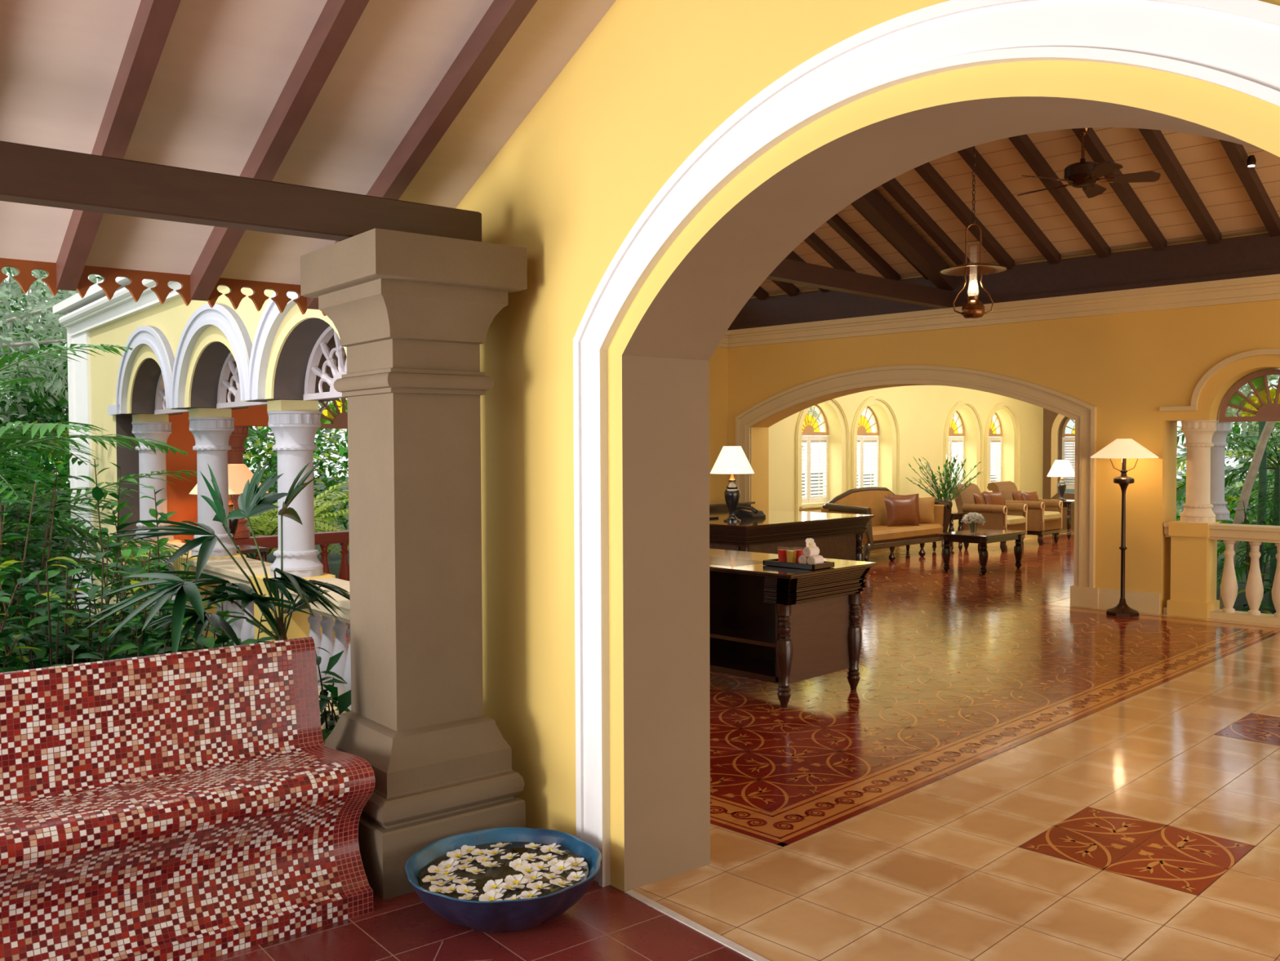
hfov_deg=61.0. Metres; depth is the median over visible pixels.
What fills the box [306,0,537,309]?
rafter
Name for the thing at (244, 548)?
side table
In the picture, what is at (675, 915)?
trim
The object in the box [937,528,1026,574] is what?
coffee table
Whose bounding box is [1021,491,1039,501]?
cushion
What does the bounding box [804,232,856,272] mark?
rafter
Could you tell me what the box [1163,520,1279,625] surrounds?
balustrade
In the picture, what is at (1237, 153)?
rafter
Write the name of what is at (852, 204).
rafter
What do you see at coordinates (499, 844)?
flower
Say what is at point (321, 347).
window
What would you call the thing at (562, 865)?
flower
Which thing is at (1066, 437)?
window
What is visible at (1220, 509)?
column
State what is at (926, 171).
rafter
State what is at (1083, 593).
trim
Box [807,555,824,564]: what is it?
rolled towel
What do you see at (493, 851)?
flower
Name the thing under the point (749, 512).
telephone
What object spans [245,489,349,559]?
palm
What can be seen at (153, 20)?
rafter
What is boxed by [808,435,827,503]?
shutter
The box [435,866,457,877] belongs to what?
flower
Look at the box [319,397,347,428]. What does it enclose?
window
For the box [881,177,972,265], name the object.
rafter
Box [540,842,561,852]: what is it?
flower
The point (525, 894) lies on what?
flower
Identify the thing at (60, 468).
leafy shrub
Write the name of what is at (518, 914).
flower bowl
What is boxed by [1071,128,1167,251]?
rafter
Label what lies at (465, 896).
flower
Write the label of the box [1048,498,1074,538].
side table
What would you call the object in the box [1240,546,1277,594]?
areca palm
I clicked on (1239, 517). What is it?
leaning tree
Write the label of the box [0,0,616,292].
ceiling
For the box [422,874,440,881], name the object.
flower
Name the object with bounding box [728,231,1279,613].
wall
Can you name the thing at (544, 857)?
flower
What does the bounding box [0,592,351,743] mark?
hedge
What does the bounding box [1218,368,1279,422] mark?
window
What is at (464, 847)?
flower
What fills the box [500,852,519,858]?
flower
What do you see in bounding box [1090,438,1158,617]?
floor lamp
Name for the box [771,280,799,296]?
rafter
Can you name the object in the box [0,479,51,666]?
leafy shrub
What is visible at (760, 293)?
rafter
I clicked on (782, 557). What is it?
drink glass
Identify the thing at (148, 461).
column
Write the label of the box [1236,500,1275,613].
climbing plant
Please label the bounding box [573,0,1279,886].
trim
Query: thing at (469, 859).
flower
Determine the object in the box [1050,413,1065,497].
trim
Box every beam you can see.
[0,141,481,241]
[727,232,1279,330]
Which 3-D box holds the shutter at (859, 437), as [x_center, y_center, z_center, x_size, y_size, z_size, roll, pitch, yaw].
[3.340,-0.191,17.089,0.050,1.010,0.486,2,3,45]
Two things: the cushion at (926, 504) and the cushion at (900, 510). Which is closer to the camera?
the cushion at (900, 510)
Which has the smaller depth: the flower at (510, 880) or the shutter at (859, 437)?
the flower at (510, 880)
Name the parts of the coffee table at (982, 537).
leg, leg, leg, leg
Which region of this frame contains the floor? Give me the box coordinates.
[203,528,1279,960]
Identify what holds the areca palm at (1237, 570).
on the ground
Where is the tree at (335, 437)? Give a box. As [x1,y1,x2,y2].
[62,397,347,503]
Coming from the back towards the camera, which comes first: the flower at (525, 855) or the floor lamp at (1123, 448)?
the floor lamp at (1123, 448)
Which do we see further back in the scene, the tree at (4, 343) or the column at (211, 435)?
the tree at (4, 343)
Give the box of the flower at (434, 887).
[429,884,447,893]
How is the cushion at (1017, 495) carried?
on the armchair at (1044, 517)
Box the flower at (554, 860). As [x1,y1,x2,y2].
[547,857,564,867]
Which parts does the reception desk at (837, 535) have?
leg, inlaid panel, leg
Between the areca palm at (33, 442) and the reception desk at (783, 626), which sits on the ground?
the areca palm at (33, 442)
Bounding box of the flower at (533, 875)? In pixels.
[523,870,543,882]
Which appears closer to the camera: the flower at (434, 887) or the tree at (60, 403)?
the flower at (434, 887)
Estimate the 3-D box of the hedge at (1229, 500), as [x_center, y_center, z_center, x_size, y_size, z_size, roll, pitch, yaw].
[10.055,0.665,14.717,5.911,1.682,1.455,2,3,45]
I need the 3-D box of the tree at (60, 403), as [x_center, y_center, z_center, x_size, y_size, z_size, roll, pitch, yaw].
[-8.627,-0.744,16.985,4.064,4.098,5.192,2,3,45]
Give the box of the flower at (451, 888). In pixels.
[441,883,462,893]
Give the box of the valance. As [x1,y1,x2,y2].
[0,257,326,315]
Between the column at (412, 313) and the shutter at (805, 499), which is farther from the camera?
the shutter at (805, 499)
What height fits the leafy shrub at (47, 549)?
1.708 m
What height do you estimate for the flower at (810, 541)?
0.076 m
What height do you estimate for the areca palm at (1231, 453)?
2.426 m
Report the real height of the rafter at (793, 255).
1.721 m
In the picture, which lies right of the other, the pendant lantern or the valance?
the pendant lantern
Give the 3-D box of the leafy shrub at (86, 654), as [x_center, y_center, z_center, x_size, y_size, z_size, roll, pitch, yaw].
[-2.214,1.163,4.369,0.714,1.024,0.682,1,2,28]
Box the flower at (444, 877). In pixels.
[440,874,462,880]
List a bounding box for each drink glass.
[777,549,787,561]
[786,550,796,562]
[792,549,803,562]
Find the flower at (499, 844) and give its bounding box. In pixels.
[489,842,511,847]
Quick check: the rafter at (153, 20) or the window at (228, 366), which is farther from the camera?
the window at (228, 366)
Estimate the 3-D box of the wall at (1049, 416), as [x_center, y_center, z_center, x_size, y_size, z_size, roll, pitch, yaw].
[8.657,-0.545,20.739,1.850,3.000,0.300,2,3,45]
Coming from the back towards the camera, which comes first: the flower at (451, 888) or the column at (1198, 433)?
the column at (1198, 433)
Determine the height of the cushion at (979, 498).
0.361 m
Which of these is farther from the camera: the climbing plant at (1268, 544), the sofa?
the sofa
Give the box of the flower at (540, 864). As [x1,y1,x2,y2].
[530,861,549,870]
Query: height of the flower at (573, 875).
0.019 m
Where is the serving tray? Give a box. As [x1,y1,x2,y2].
[763,558,834,569]
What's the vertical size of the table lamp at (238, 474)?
0.760 m
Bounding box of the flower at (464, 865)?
[455,862,473,869]
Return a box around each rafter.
[56,0,181,290]
[190,0,369,301]
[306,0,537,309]
[752,286,768,300]
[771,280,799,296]
[785,250,829,292]
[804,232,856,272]
[826,213,900,280]
[850,202,928,279]
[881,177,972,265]
[913,162,1014,270]
[957,146,1061,264]
[1008,133,1111,257]
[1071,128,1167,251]
[1137,128,1222,244]
[1219,139,1279,236]
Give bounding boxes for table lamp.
[189,463,268,547]
[710,445,754,521]
[1046,459,1074,500]
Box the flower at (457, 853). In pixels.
[446,848,468,859]
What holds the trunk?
on the ground
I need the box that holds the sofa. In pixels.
[821,486,954,561]
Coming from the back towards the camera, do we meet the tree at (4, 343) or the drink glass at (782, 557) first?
the tree at (4, 343)
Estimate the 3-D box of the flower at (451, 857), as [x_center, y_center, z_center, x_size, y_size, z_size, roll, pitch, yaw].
[-0.680,1.371,3.916,0.076,0.020,0.073,-1,2,-29]
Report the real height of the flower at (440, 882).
0.019 m
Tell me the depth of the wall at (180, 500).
10.71 m
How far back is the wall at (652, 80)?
4.07 m
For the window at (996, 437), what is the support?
attached to the wall at (922, 411)
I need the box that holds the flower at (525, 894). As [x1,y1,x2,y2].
[520,888,542,898]
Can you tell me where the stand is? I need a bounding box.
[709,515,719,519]
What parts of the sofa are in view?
arm, arm frame, backrest, rail, seat, seat frame, arm, arm frame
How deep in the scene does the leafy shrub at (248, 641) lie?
5.57 m
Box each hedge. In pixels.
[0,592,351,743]
[1176,471,1274,569]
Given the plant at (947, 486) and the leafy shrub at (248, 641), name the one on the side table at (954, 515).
the plant at (947, 486)
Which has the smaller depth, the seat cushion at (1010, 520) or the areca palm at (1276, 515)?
the areca palm at (1276, 515)
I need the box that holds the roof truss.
[765,188,954,308]
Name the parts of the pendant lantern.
bulb, chain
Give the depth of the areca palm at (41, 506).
8.01 m
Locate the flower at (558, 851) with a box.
[550,848,568,854]
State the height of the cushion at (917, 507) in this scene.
0.465 m
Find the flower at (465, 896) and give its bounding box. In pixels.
[457,893,477,899]
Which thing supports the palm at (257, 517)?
on the ground
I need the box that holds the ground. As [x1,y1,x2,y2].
[1,472,1276,644]
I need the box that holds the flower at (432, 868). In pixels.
[427,865,445,873]
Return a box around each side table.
[235,544,268,561]
[932,511,967,551]
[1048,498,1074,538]
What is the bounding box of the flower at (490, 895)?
[479,889,502,901]
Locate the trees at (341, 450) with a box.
[22,420,349,569]
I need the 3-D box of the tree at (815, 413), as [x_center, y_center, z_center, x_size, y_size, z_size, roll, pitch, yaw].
[1.794,-1.140,20.090,4.389,4.603,4.423,-1,2,-14]
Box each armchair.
[951,483,1027,551]
[986,480,1062,545]
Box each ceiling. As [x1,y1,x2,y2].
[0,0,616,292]
[750,127,1279,297]
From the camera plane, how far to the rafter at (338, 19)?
3.93 m
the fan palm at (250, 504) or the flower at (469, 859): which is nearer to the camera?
the flower at (469, 859)
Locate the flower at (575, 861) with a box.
[564,856,586,870]
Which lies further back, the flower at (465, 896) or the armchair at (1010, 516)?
the armchair at (1010, 516)
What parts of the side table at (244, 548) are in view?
leg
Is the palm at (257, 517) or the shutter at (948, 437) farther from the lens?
the shutter at (948, 437)
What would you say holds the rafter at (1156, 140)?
attached to the ceiling at (1204, 160)
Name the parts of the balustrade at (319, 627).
rail, rail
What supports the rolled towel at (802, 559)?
on the serving tray
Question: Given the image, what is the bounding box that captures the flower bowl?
[404,826,601,932]
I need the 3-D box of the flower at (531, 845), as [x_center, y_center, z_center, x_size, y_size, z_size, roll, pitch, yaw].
[-0.396,1.368,4.062,0.064,0.015,0.067,0,2,16]
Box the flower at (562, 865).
[549,860,571,874]
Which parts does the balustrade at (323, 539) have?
rail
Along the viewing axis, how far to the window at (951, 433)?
19.39 m
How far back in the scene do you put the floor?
4.98 m
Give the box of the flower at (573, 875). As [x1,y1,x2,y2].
[566,870,585,880]
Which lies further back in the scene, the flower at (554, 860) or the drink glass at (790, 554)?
the drink glass at (790, 554)
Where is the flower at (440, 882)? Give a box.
[431,879,451,885]
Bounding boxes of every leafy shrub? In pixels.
[0,434,71,613]
[0,464,109,666]
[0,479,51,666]
[0,549,145,671]
[0,577,43,672]
[8,531,219,661]
[13,644,104,670]
[102,620,222,658]
[178,611,273,650]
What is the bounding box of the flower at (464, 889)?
[456,884,478,895]
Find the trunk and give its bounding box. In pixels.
[1256,382,1269,613]
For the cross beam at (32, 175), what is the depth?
3.73 m
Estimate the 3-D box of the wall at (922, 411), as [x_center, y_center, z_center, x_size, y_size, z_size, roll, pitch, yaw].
[4.580,-0.445,18.169,0.390,3.000,9.600,2,3,45]
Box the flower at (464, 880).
[453,877,475,884]
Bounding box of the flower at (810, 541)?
[805,537,816,547]
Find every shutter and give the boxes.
[801,435,808,503]
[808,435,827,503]
[857,435,862,488]
[862,435,879,487]
[948,436,950,479]
[950,436,964,484]
[988,436,989,491]
[989,436,1001,491]
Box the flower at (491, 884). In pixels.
[483,878,506,891]
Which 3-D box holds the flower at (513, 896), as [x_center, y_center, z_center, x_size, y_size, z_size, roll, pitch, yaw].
[-0.419,1.381,3.593,0.066,0.019,0.064,-1,2,-24]
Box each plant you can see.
[315,647,351,734]
[905,453,984,501]
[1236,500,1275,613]
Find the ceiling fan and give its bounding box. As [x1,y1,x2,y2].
[1017,128,1160,198]
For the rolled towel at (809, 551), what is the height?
0.068 m
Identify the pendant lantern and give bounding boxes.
[940,146,1007,319]
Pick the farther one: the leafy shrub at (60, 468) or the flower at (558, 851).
the leafy shrub at (60, 468)
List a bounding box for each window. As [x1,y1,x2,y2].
[154,372,188,414]
[216,351,266,408]
[303,325,346,400]
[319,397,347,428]
[801,404,828,503]
[857,406,879,488]
[948,410,964,484]
[988,413,1002,491]
[1062,417,1075,488]
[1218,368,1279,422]
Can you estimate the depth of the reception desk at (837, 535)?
11.53 m
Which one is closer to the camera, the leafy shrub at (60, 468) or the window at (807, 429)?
the leafy shrub at (60, 468)
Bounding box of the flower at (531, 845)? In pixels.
[524,842,542,848]
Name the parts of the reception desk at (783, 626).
leg, panel, leg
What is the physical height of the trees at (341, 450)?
2.498 m
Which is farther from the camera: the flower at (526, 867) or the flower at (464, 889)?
the flower at (526, 867)
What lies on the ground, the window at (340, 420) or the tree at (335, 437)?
the tree at (335, 437)
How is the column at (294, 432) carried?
on the balustrade at (319, 627)
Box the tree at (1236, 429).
[1176,374,1279,544]
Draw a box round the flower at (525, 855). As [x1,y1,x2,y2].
[520,852,539,861]
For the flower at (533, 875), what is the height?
0.021 m
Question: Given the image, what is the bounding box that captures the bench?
[0,636,375,960]
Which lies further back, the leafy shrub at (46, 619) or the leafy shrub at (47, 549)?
the leafy shrub at (47, 549)
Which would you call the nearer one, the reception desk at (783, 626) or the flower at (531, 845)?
the flower at (531, 845)
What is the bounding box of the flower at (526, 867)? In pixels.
[515,862,539,875]
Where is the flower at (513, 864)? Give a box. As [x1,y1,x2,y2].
[509,857,528,870]
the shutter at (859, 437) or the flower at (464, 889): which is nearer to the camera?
the flower at (464, 889)
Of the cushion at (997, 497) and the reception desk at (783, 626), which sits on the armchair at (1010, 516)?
the cushion at (997, 497)
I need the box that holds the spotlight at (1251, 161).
[1246,155,1256,167]
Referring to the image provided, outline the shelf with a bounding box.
[709,622,775,647]
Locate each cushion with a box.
[883,495,919,526]
[889,493,921,524]
[918,496,935,524]
[973,492,986,504]
[982,490,1005,505]
[1004,515,1025,525]
[1012,490,1024,500]
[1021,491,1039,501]
[1044,511,1061,520]
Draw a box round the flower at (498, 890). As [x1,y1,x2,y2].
[494,887,506,895]
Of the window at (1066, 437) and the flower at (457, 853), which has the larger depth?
the window at (1066, 437)
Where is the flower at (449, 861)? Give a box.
[438,857,459,871]
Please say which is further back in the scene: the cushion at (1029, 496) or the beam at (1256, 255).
the cushion at (1029, 496)
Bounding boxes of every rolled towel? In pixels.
[798,555,808,564]
[802,546,819,556]
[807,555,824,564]
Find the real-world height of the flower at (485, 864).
0.022 m
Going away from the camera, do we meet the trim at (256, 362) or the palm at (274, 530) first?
the trim at (256, 362)
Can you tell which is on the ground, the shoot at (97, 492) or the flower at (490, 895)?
the shoot at (97, 492)
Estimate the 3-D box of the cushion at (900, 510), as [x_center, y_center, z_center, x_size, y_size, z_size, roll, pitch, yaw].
[3.875,0.455,16.107,0.546,0.449,0.204,-1,2,-19]
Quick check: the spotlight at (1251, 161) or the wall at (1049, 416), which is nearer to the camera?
the spotlight at (1251, 161)
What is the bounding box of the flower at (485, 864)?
[480,861,503,866]
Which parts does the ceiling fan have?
blade, blade, motor, down rod, blade, blade, blade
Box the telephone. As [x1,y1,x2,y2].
[735,506,765,518]
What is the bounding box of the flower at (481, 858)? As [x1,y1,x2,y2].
[475,854,493,862]
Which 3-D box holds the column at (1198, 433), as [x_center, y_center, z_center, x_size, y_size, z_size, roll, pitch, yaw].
[5.356,-0.087,10.424,0.307,0.978,0.307,2,3,45]
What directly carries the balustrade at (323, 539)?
on the floor
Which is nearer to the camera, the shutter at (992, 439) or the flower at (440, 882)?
the flower at (440, 882)
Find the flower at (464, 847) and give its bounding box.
[461,844,475,853]
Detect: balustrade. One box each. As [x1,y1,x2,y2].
[120,538,351,728]
[233,529,349,581]
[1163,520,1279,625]
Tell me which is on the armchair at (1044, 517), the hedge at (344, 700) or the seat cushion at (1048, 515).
the seat cushion at (1048, 515)
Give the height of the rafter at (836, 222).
1.721 m
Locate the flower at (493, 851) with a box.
[483,847,506,855]
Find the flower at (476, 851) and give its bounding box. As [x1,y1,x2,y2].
[471,848,489,855]
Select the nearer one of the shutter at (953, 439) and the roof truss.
the roof truss
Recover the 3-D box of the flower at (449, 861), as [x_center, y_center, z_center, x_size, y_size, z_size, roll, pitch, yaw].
[-0.685,1.371,3.868,0.079,0.028,0.080,0,2,15]
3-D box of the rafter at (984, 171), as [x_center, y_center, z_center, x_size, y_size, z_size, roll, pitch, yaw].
[2.880,-3.003,9.717,0.090,1.721,3.930,2,3,45]
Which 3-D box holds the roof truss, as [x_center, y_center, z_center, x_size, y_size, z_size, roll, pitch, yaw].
[0.686,-2.791,9.223,0.160,1.990,7.760,2,3,45]
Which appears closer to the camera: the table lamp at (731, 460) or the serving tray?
the serving tray
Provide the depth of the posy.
14.02 m
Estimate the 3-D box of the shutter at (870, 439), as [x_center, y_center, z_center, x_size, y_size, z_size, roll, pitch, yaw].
[3.688,-0.203,17.438,0.050,1.010,0.486,2,3,45]
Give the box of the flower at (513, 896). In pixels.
[503,893,522,899]
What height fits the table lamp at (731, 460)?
0.785 m
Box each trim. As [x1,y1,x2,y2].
[52,276,181,615]
[107,291,346,415]
[132,400,318,422]
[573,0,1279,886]
[624,888,769,960]
[716,274,1279,347]
[735,364,1099,608]
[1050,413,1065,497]
[1160,348,1279,411]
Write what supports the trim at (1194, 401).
attached to the wall at (1126, 366)
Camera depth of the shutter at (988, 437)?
20.23 m
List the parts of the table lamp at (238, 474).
lamp shade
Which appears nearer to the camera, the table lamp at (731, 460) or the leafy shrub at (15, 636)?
the leafy shrub at (15, 636)
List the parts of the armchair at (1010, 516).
backrest, leg, arm, leg, seat, arm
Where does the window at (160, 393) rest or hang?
in the wall at (652, 80)
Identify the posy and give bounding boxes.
[961,511,986,533]
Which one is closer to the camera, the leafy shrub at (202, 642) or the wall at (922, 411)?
the leafy shrub at (202, 642)
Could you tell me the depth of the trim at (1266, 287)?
11.28 m
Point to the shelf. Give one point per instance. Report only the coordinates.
(757, 633)
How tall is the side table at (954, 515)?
0.600 m
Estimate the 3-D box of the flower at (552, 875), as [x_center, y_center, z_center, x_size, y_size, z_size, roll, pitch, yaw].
[-0.304,1.375,3.775,0.067,0.019,0.068,1,2,43]
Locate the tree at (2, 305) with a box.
[0,267,103,539]
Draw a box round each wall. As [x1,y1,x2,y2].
[89,0,1279,891]
[165,346,728,543]
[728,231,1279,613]
[768,385,1043,550]
[1042,408,1074,529]
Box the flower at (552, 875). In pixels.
[542,872,559,879]
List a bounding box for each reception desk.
[709,509,875,561]
[709,548,877,707]
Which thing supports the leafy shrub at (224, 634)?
on the ground
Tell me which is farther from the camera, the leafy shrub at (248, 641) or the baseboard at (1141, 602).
the baseboard at (1141, 602)
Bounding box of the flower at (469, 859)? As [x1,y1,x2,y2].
[460,855,478,863]
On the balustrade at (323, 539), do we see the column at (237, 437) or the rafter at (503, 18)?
the column at (237, 437)
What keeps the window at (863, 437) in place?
attached to the wall at (922, 411)
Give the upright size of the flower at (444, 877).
0.020 m
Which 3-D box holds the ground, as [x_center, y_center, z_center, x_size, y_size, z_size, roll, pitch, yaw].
[-0.004,1.483,10.659,105.000,0.001,105.000,2,3,45]
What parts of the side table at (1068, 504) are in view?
leg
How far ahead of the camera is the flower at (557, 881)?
3.72 m
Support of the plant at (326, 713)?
on the ground
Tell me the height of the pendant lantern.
2.336 m
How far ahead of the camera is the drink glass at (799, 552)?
7.13 m
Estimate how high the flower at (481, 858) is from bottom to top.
0.014 m
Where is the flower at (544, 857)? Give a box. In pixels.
[538,853,556,860]
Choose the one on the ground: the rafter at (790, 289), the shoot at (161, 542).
the shoot at (161, 542)
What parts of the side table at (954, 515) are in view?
leg, leg, leg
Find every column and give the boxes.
[131,422,173,541]
[188,417,236,556]
[227,425,249,538]
[267,410,323,577]
[300,228,527,900]
[1179,419,1217,523]
[1210,421,1231,519]
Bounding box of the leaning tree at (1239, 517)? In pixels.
[1218,393,1279,608]
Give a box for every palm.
[0,343,188,504]
[0,424,88,537]
[0,440,111,655]
[0,467,197,648]
[31,496,277,560]
[83,458,350,652]
[244,479,349,559]
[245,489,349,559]
[1176,400,1279,505]
[1176,402,1279,609]
[1216,475,1279,588]
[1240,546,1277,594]
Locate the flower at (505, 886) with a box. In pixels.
[498,883,520,889]
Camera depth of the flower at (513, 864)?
3.89 m
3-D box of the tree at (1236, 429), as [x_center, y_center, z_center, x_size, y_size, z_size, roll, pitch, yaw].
[12.228,-0.474,20.241,4.172,4.715,4.893,0,2,-7]
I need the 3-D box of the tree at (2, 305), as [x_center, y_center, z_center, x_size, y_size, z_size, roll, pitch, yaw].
[-11.194,-1.854,19.209,7.856,6.198,7.365,-2,2,-38]
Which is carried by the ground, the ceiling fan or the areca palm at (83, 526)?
the areca palm at (83, 526)
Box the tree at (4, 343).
[0,266,97,477]
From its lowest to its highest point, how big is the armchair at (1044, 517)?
1.020 m
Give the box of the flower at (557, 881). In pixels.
[549,877,573,887]
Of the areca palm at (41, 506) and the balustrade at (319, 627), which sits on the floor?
the balustrade at (319, 627)
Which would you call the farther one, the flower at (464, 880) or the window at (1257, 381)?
the window at (1257, 381)
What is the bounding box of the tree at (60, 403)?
[0,322,70,555]
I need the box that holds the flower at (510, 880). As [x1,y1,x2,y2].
[504,873,528,888]
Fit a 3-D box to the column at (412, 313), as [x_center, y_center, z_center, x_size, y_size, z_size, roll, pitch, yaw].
[-0.913,0.298,4.401,0.641,2.434,0.717,-2,2,-38]
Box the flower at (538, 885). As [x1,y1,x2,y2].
[526,880,551,890]
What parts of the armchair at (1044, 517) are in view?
backrest, arm, leg, seat frame, arm, seat, leg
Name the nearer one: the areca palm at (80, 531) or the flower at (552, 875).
the flower at (552, 875)
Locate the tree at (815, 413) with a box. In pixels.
[801,405,820,478]
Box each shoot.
[79,457,142,639]
[136,485,188,653]
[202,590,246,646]
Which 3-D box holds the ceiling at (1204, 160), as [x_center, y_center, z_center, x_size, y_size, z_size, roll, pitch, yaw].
[2.289,-2.883,7.306,14.401,1.939,8.882,2,3,45]
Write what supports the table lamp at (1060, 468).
on the side table at (1068, 504)
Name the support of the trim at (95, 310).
attached to the wall at (652, 80)
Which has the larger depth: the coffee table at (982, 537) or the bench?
the coffee table at (982, 537)
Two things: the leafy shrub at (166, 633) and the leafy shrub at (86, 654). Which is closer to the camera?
the leafy shrub at (86, 654)
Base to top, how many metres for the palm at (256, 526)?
1.346 m
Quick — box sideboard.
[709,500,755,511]
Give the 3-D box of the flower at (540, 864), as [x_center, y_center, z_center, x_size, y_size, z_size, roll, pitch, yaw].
[-0.355,1.373,3.864,0.070,0.017,0.068,1,2,24]
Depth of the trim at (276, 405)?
8.32 m
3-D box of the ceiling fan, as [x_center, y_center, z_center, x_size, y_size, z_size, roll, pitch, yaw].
[3.691,-2.725,9.104,1.126,0.539,1.138,2,3,45]
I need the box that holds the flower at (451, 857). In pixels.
[440,857,461,864]
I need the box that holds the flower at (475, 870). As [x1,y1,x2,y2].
[465,866,484,873]
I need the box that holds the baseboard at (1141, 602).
[1098,587,1159,613]
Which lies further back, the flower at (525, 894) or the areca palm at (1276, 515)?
the areca palm at (1276, 515)

